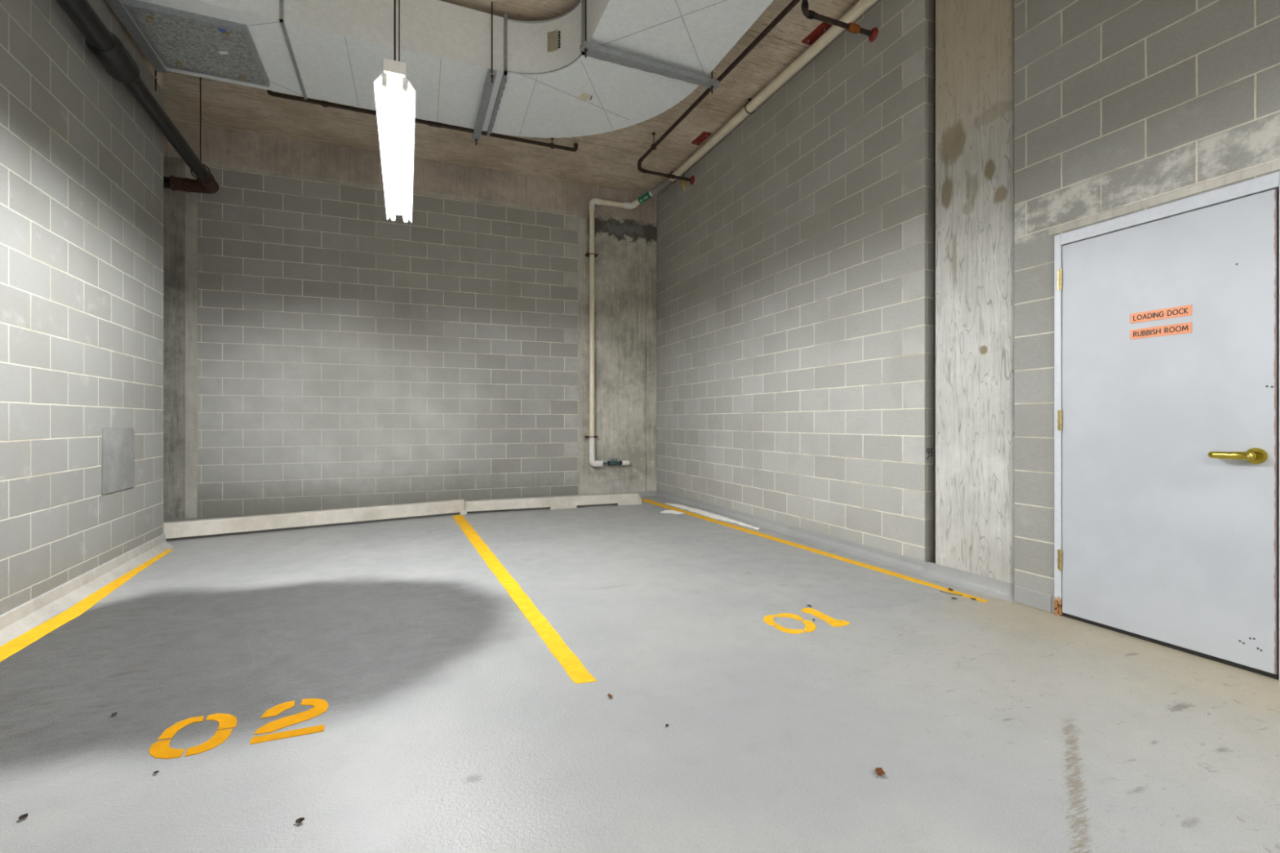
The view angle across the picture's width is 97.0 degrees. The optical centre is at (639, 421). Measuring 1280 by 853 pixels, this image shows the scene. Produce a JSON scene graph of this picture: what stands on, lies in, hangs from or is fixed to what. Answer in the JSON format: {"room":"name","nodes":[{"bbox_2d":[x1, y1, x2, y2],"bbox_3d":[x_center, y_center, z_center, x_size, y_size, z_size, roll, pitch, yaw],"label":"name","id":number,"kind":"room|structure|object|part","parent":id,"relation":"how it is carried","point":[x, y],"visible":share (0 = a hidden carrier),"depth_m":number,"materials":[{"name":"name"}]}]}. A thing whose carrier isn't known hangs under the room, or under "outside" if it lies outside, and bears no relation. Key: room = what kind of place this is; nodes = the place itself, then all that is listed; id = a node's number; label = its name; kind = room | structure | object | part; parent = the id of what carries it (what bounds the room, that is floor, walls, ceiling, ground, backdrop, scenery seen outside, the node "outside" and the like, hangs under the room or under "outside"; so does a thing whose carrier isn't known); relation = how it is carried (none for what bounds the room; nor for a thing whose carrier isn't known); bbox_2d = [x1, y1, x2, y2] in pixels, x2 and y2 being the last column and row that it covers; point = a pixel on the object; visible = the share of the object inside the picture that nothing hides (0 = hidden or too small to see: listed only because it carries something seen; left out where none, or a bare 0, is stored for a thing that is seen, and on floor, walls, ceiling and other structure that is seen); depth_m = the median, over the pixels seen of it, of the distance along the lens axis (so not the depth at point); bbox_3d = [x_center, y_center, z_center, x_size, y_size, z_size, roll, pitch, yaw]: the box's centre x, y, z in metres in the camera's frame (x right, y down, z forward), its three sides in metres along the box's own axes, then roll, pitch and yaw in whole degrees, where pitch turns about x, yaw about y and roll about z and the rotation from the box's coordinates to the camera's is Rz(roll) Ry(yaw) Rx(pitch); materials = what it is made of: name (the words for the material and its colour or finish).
{"room":"parking garage","nodes":[
{"label":"parking garage","id":0,"kind":"room"},
{"bbox_2d":[0,0,163,615],"bbox_3d":[-2.379,-0.890,0.706,0.200,3.960,9.128,0,0,-24],"label":"wall","id":1,"kind":"structure","parent":0,"point":[82,160],"depth_m":3.46,"materials":[{"name":"grey brick"}]},
{"bbox_2d":[0,533,173,646],"bbox_3d":[-2.252,1.032,0.758,0.075,0.115,9.125,0,0,-24],"label":"curb","id":2,"kind":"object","parent":1,"relation":"attached to","point":[22,619],"depth_m":3.43,"materials":[{"name":"concrete"}]},
{"bbox_2d":[101,426,134,494],"bbox_3d":[-3.764,0.269,4.088,0.012,0.462,0.519,0,0,-24],"label":"cement patch","id":3,"kind":"object","parent":1,"relation":"attached to","point":[117,451],"visible":1,"depth_m":4.05,"materials":[{"name":"grey concrete"}]},
{"bbox_2d":[102,0,162,88],"bbox_3d":[-2.380,-3.120,0.703,0.196,0.500,9.123,0,0,-24],"label":"trim","id":4,"kind":"structure","parent":1,"relation":"on","point":[152,69],"depth_m":4.40,"materials":[{"name":"grey concrete"}]},
{"bbox_2d":[197,165,578,517],"bbox_3d":[-2.981,-0.910,7.303,4.446,4.000,0.200,0,0,-21],"label":"wall","id":5,"kind":"structure","parent":0,"point":[349,356],"depth_m":7.07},
{"bbox_2d":[185,162,197,518],"bbox_3d":[-5.102,-0.932,6.480,0.110,4.045,0.227,0,0,-22],"label":"column","id":6,"kind":"structure","parent":5,"relation":"attached to","point":[191,198],"depth_m":6.38,"materials":[{"name":"grey concrete"}]},
{"bbox_2d":[200,160,582,216],"bbox_3d":[-2.944,-2.933,7.286,4.495,0.045,0.283,0,0,-22],"label":"trim","id":7,"kind":"structure","parent":5,"relation":"on","point":[206,163],"depth_m":7.03,"materials":[{"name":"grey concrete"}]},
{"bbox_2d":[163,120,656,222],"bbox_3d":[-3.039,-3.163,7.346,6.905,0.415,0.500,0,0,-22],"label":"concrete beam","id":8,"kind":"structure","parent":5,"relation":"on","point":[218,144],"depth_m":7.08,"materials":[{"name":"concrete"}]},
{"bbox_2d":[480,490,657,500],"bbox_3d":[-0.922,1.060,7.912,2.535,0.060,0.100,0,0,-21],"label":"baseboard","id":9,"kind":"structure","parent":5,"relation":"attached to","point":[655,493],"depth_m":8.13,"materials":[{"name":"grey concrete"}]},
{"bbox_2d":[578,215,582,494],"bbox_3d":[-0.893,-0.910,8.136,0.055,4.000,0.276,0,0,-22],"label":"trim","id":10,"kind":"structure","parent":5,"relation":"attached to","point":[580,218],"depth_m":8.01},
{"bbox_2d":[162,0,859,195],"bbox_3d":[-0.682,-3.495,2.964,9.400,0.250,12.000,0,0,-22],"label":"ceiling","id":11,"kind":"structure","parent":0,"point":[609,159],"depth_m":6.35,"materials":[{"name":"beige concrete"}]},
{"bbox_2d":[153,70,157,91],"bbox_3d":[-3.968,-3.040,4.637,0.022,0.660,0.026,0,0,-22],"label":"rod","id":12,"kind":"object","parent":11,"relation":"hanging from","point":[155,77],"visible":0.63,"depth_m":4.63,"materials":[{"name":"metal"}]},
{"bbox_3d":[-3.968,-3.040,4.637,0.011,0.660,0.011,0,0,0],"label":"rod","id":13,"kind":"part","parent":12,"relation":"part of","materials":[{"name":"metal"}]},
{"bbox_2d":[190,76,210,179],"bbox_3d":[-4.237,-2.850,5.456,0.160,1.040,0.040,0,0,-22],"label":"hanger","id":14,"kind":"object","parent":11,"relation":"hanging from","point":[194,176],"visible":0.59,"depth_m":5.45,"materials":[{"name":"metal"}]},
{"bbox_2d":[55,0,218,193],"bbox_3d":[-3.374,-2.410,3.336,1.593,0.184,6.214,0,0,-38],"label":"drain pipe","id":15,"kind":"object","parent":14,"relation":"hanging from","point":[104,45],"visible":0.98,"depth_m":3.86,"materials":[{"name":"black metal"}]},
{"bbox_2d":[84,31,140,83],"bbox_3d":[-3.481,-2.410,3.751,0.191,0.184,0.393,0,0,-22],"label":"socket","id":16,"kind":"object","parent":15,"relation":"attached to","point":[115,59],"depth_m":3.69,"materials":[{"name":"black metal"}]},
{"bbox_3d":[-4.237,-2.929,5.456,0.040,0.881,0.040,0,0,-22],"label":"rod","id":17,"kind":"part","parent":14,"relation":"part of","materials":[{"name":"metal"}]},
{"bbox_2d":[373,0,415,222],"bbox_3d":[-1.498,-2.460,3.501,0.180,1.819,1.955,0,0,-22],"label":"light","id":18,"kind":"object","parent":11,"relation":"hanging from","point":[394,94],"visible":1,"depth_m":3.11,"materials":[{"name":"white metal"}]},
{"bbox_3d":[-1.137,-2.518,2.625,0.060,1.705,0.060,0,0,-22],"label":"suspension rod","id":19,"kind":"part","parent":18,"relation":"part of","materials":[{"name":"metal"}]},
{"bbox_3d":[-1.774,-2.518,4.168,0.060,1.705,0.060,0,0,-22],"label":"suspension rod","id":20,"kind":"part","parent":18,"relation":"part of","materials":[{"name":"metal"}]},
{"bbox_2d":[472,1,496,145],"bbox_3d":[-1.400,-3.045,5.058,0.062,0.650,1.160,0,0,-22],"label":"hanger","id":21,"kind":"object","parent":11,"relation":"hanging from","point":[491,77],"visible":0.86,"depth_m":4.87,"materials":[{"name":"metal"}]},
{"bbox_3d":[-1.188,-3.045,4.545,0.022,0.650,0.026,0,0,-22],"label":"threaded rod","id":22,"kind":"part","parent":21,"relation":"part of","materials":[{"name":"metal"}]},
{"bbox_2d":[580,0,719,93],"bbox_3d":[0.103,-3.042,4.451,1.186,0.656,0.062,0,0,-25],"label":"hanger","id":23,"kind":"object","parent":11,"relation":"hanging from","point":[588,47],"visible":0.84,"depth_m":4.41,"materials":[{"name":"metal"}]},
{"bbox_2d":[106,0,773,137],"bbox_3d":[-0.334,-3.044,1.400,4.200,0.542,8.643,0,0,-22],"label":"ventilation duct","id":24,"kind":"object","parent":23,"relation":"hanging from","point":[331,51],"visible":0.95,"depth_m":4.45,"materials":[{"name":"metal"}]},
{"bbox_3d":[-3.289,-3.067,3.154,0.075,0.455,3.140,0,0,-22],"label":"rail","id":25,"kind":"part","parent":24,"relation":"part of","materials":[{"name":"metal"}]},
{"bbox_3d":[-3.287,-2.826,4.269,0.700,0.048,0.730,0,0,-22],"label":"panel frame","id":26,"kind":"part","parent":24,"relation":"part of","materials":[{"name":"metal"}]},
{"bbox_3d":[-3.288,-2.833,4.271,0.650,0.035,0.685,0,0,-22],"label":"access panel","id":27,"kind":"part","parent":24,"relation":"part of","materials":[{"name":"grey metal"}]},
{"bbox_3d":[-0.404,-3.042,4.217,0.022,0.656,0.026,0,0,-22],"label":"threaded rod","id":28,"kind":"part","parent":23,"relation":"part of","materials":[{"name":"metal"}]},
{"bbox_3d":[0.596,-3.042,4.679,0.022,0.656,0.026,0,0,-22],"label":"threaded rod","id":29,"kind":"part","parent":23,"relation":"part of","materials":[{"name":"metal"}]},
{"bbox_2d":[651,132,656,149],"bbox_3d":[0.161,-3.273,6.611,0.059,0.194,0.040,0,0,8],"label":"hanger","id":30,"kind":"object","parent":11,"relation":"hanging from","point":[653,133],"visible":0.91,"depth_m":6.61,"materials":[{"name":"metal"}]},
{"bbox_2d":[637,0,878,185],"bbox_3d":[2.087,-3.135,2.926,0.819,0.201,9.420,0,0,-22],"label":"pipe","id":31,"kind":"object","parent":30,"relation":"hanging from","point":[851,27],"visible":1,"depth_m":4.71,"materials":[{"name":"metal"}]},
{"bbox_2d":[800,1,814,19],"bbox_3d":[1.257,-3.080,4.246,0.101,0.090,0.056,0,0,-22],"label":"socket","id":32,"kind":"object","parent":31,"relation":"attached to","point":[810,14],"depth_m":4.23,"materials":[{"name":"black metal"}]},
{"bbox_2d":[691,131,711,145],"bbox_3d":[0.725,-3.358,6.725,0.110,0.024,0.300,0,0,-22],"label":"ceiling plate","id":33,"kind":"object","parent":11,"relation":"attached to","point":[703,135],"visible":1,"depth_m":6.71,"materials":[{"name":"red paint"}]},
{"bbox_2d":[744,97,754,114],"bbox_3d":[1.146,-3.292,5.914,0.124,0.156,0.040,0,0,-22],"label":"hanger","id":34,"kind":"object","parent":11,"relation":"hanging from","point":[749,100],"visible":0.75,"depth_m":5.90,"materials":[{"name":"metal"}]},
{"bbox_2d":[801,22,831,44],"bbox_3d":[1.532,-3.358,4.913,0.100,0.024,0.270,0,0,-25],"label":"ceiling plate","id":35,"kind":"object","parent":11,"relation":"attached to","point":[823,27],"visible":0.93,"depth_m":4.90,"materials":[{"name":"red paint"}]},
{"bbox_2d":[0,496,1279,852],"bbox_3d":[-0.682,1.190,2.964,9.400,0.200,12.000,0,0,-22],"label":"floor","id":36,"kind":"structure","parent":0,"point":[994,726],"depth_m":2.12,"materials":[{"name":"grey concrete"}]},
{"bbox_2d":[16,813,28,822],"bbox_3d":[-1.689,1.085,1.549,0.018,0.010,0.021,0,0,-22],"label":"scrap","id":37,"kind":"object","parent":36,"relation":"on","point":[23,816],"visible":1,"depth_m":1.55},
{"bbox_2d":[0,549,173,662],"bbox_3d":[-3.065,1.089,2.805,0.161,0.002,4.534,0,0,-25],"label":"painted line","id":38,"kind":"object","parent":36,"relation":"on","point":[11,647],"visible":0.99,"depth_m":3.15,"materials":[{"name":"yellow paint"}]},
{"bbox_2d":[163,155,185,519],"bbox_3d":[-5.697,-0.932,6.269,1.150,4.045,0.265,0,0,-22],"label":"concrete column","id":39,"kind":"structure","parent":36,"relation":"on","point":[174,202],"depth_m":6.33,"materials":[{"name":"grey concrete"}]},
{"bbox_2d":[149,698,328,759],"bbox_3d":[-1.409,1.089,2.026,0.524,0.002,0.292,0,0,-22],"label":"bay number","id":40,"kind":"object","parent":36,"relation":"on","point":[159,749],"visible":1,"depth_m":2.00,"materials":[{"name":"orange paint"}]},
{"bbox_2d":[293,817,304,825],"bbox_3d":[-0.924,1.085,1.534,0.020,0.010,0.019,0,0,4],"label":"scrap","id":41,"kind":"object","parent":36,"relation":"on","point":[299,820],"visible":1,"depth_m":1.54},
{"bbox_2d":[163,499,465,538],"bbox_3d":[-3.236,1.008,5.939,2.760,0.164,0.160,0,0,-34],"label":"curb","id":42,"kind":"object","parent":36,"relation":"on","point":[276,521],"visible":0.96,"depth_m":5.75,"materials":[{"name":"concrete"}]},
{"bbox_2d":[452,515,596,684],"bbox_3d":[-1.175,1.089,4.463,0.118,0.002,4.630,0,0,-24],"label":"painted line","id":43,"kind":"object","parent":36,"relation":"on","point":[575,670],"visible":1,"depth_m":3.21,"materials":[{"name":"yellow paint"}]},
{"bbox_2d":[464,492,641,514],"bbox_3d":[-1.041,1.019,7.140,2.235,0.142,0.160,0,0,-22],"label":"wheel stop","id":44,"kind":"object","parent":36,"relation":"on","point":[619,499],"visible":0.99,"depth_m":7.07,"materials":[{"name":"concrete"}]},
{"bbox_2d":[582,213,657,494],"bbox_3d":[-0.351,-0.932,8.389,1.140,4.045,0.421,0,0,-22],"label":"concrete column","id":45,"kind":"structure","parent":36,"relation":"on","point":[625,264],"depth_m":8.21,"materials":[{"name":"grey concrete"}]},
{"bbox_2d":[660,510,684,514],"bbox_3d":[0.406,1.089,6.813,0.306,0.003,0.237,0,0,23],"label":"render spill","id":46,"kind":"object","parent":36,"relation":"on","point":[664,511],"visible":1,"depth_m":6.78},
{"bbox_2d":[665,502,759,529],"bbox_3d":[0.794,1.087,6.624,0.177,0.006,1.994,0,0,-22],"label":"render spill","id":47,"kind":"object","parent":36,"relation":"on","point":[698,511],"visible":1,"depth_m":6.58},
{"bbox_2d":[763,608,850,634],"bbox_3d":[0.891,1.089,3.101,0.421,0.002,0.316,0,0,-22],"label":"bay number","id":48,"kind":"object","parent":36,"relation":"on","point":[810,627],"visible":1,"depth_m":3.08,"materials":[{"name":"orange paint"}]},
{"bbox_2d":[641,498,989,602],"bbox_3d":[1.033,1.089,5.703,0.121,0.002,5.042,0,0,-24],"label":"painted line","id":49,"kind":"object","parent":36,"relation":"on","point":[864,565],"visible":1,"depth_m":4.71,"materials":[{"name":"yellow paint"}]},
{"bbox_2d":[875,767,884,777],"bbox_3d":[0.737,1.082,1.745,0.035,0.015,0.030,0,0,-7],"label":"dry leaf","id":50,"kind":"object","parent":36,"relation":"on","point":[879,771],"visible":1,"depth_m":1.75,"materials":[{"name":"brown plant"}]},
{"bbox_2d":[935,0,1014,583],"bbox_3d":[2.420,-1.140,3.811,0.520,4.460,0.570,0,0,-22],"label":"concrete column","id":51,"kind":"structure","parent":36,"relation":"on","point":[975,39],"depth_m":3.68,"materials":[{"name":"grey concrete"}]},
{"bbox_2d":[922,561,1014,602],"bbox_3d":[2.165,1.042,3.697,0.103,0.095,0.676,0,0,-22],"label":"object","id":52,"kind":"structure","parent":51,"relation":"attached to","point":[1002,590],"depth_m":3.69,"materials":[{"name":"grey concrete"}]},
{"bbox_2d":[656,0,933,563],"bbox_3d":[1.114,-1.140,6.453,0.096,4.460,5.120,0,0,-22],"label":"wall","id":53,"kind":"structure","parent":0,"point":[795,268],"depth_m":5.14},
{"bbox_2d":[656,488,927,575],"bbox_3d":[1.136,1.048,6.191,0.078,0.085,4.780,0,0,-22],"label":"curb","id":54,"kind":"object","parent":53,"relation":"attached to","point":[917,566],"depth_m":5.13,"materials":[{"name":"grey concrete"}]},
{"bbox_2d":[926,448,933,459],"bbox_3d":[2.090,0.233,4.084,0.062,0.082,0.001,0,0,-22],"label":"handwritten number","id":55,"kind":"object","parent":53,"relation":"attached to","point":[927,448],"visible":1,"depth_m":4.08,"materials":[{"name":"black"}]},
{"bbox_2d":[933,0,935,563],"bbox_3d":[1.435,-1.140,6.526,0.569,4.460,5.230,0,0,-22],"label":"trim","id":56,"kind":"structure","parent":53,"relation":"attached to","point":[934,0],"depth_m":4.09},
{"bbox_2d":[1014,0,1279,613],"bbox_3d":[3.361,-1.140,1.008,0.190,4.460,5.300,0,0,-22],"label":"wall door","id":57,"kind":"structure","parent":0,"point":[1118,104],"depth_m":2.98,"materials":[{"name":"grey brick"}]},
{"bbox_2d":[1013,585,1051,613],"bbox_3d":[2.303,1.040,3.321,0.012,0.100,0.213,0,0,-22],"label":"baseboard","id":58,"kind":"object","parent":57,"relation":"attached to","point":[1037,600],"visible":1,"depth_m":3.31,"materials":[{"name":"grey concrete"}]},
{"bbox_2d":[1048,160,1279,235],"bbox_3d":[2.531,-1.081,2.794,0.024,0.038,0.965,0,0,-22],"label":"lintel","id":59,"kind":"object","parent":57,"relation":"attached to","point":[1271,166],"depth_m":2.71,"materials":[{"name":"beige concrete"}]},
{"bbox_2d":[1053,171,1279,680],"bbox_3d":[2.549,0.020,2.783,0.200,2.140,0.931,0,0,-22],"label":"door","id":60,"kind":"structure","parent":57,"relation":"attached to","point":[1166,448],"depth_m":2.70,"materials":[{"name":"paint"}]},
{"bbox_2d":[1130,322,1191,339],"bbox_3d":[2.529,-0.440,2.753,0.003,0.049,0.243,0,0,-22],"label":"sign","id":61,"kind":"object","parent":60,"relation":"attached to","point":[1181,328],"visible":1,"depth_m":2.74,"materials":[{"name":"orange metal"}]},
{"bbox_2d":[1130,304,1191,323],"bbox_3d":[2.529,-0.521,2.753,0.003,0.049,0.243,0,0,-22],"label":"sign","id":62,"kind":"object","parent":60,"relation":"attached to","point":[1186,310],"visible":1,"depth_m":2.74,"materials":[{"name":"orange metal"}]},
{"bbox_3d":[2.597,0.148,2.485,0.062,0.037,0.161,0,0,-22],"label":"lever","id":63,"kind":"part","parent":60,"relation":"part of","materials":[{"name":"gold metal"}]},
{"bbox_3d":[2.654,0.148,2.437,0.012,0.068,0.068,0,0,-22],"label":"handle","id":64,"kind":"part","parent":60,"relation":"part of","materials":[{"name":"gold metal"}]},
{"bbox_3d":[0.433,-3.297,7.643,0.120,0.146,0.040,0,0,-22],"label":"hanger","id":65,"kind":"object","parent":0,"visible":0},
{"bbox_2d":[584,0,877,466],"bbox_3d":[1.695,-1.345,3.352,1.031,3.970,10.505,0,0,-22],"label":"pvc pipe","id":66,"kind":"object","parent":65,"relation":"hanging from","point":[859,8],"visible":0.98,"depth_m":7.03,"materials":[{"name":"plastic"}]},
{"bbox_2d":[588,437,595,456],"bbox_3d":[-0.676,0.380,7.964,0.083,0.300,0.084,0,0,-22],"label":"socket","id":67,"kind":"object","parent":66,"relation":"attached to","point":[591,440],"depth_m":7.93,"materials":[{"name":"white plastic"}]},
{"bbox_3d":[-3.255,-3.308,5.844,0.074,0.123,0.040,0,0,-22],"label":"hanger","id":68,"kind":"object","parent":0,"visible":0},
{"bbox_2d":[266,89,577,151],"bbox_3d":[-2.239,-3.308,6.248,3.207,0.113,0.058,0,0,-22],"label":"pipe","id":69,"kind":"object","parent":68,"relation":"hanging from","point":[431,123],"visible":0.89,"depth_m":6.21,"materials":[{"name":"metal"}]}
]}

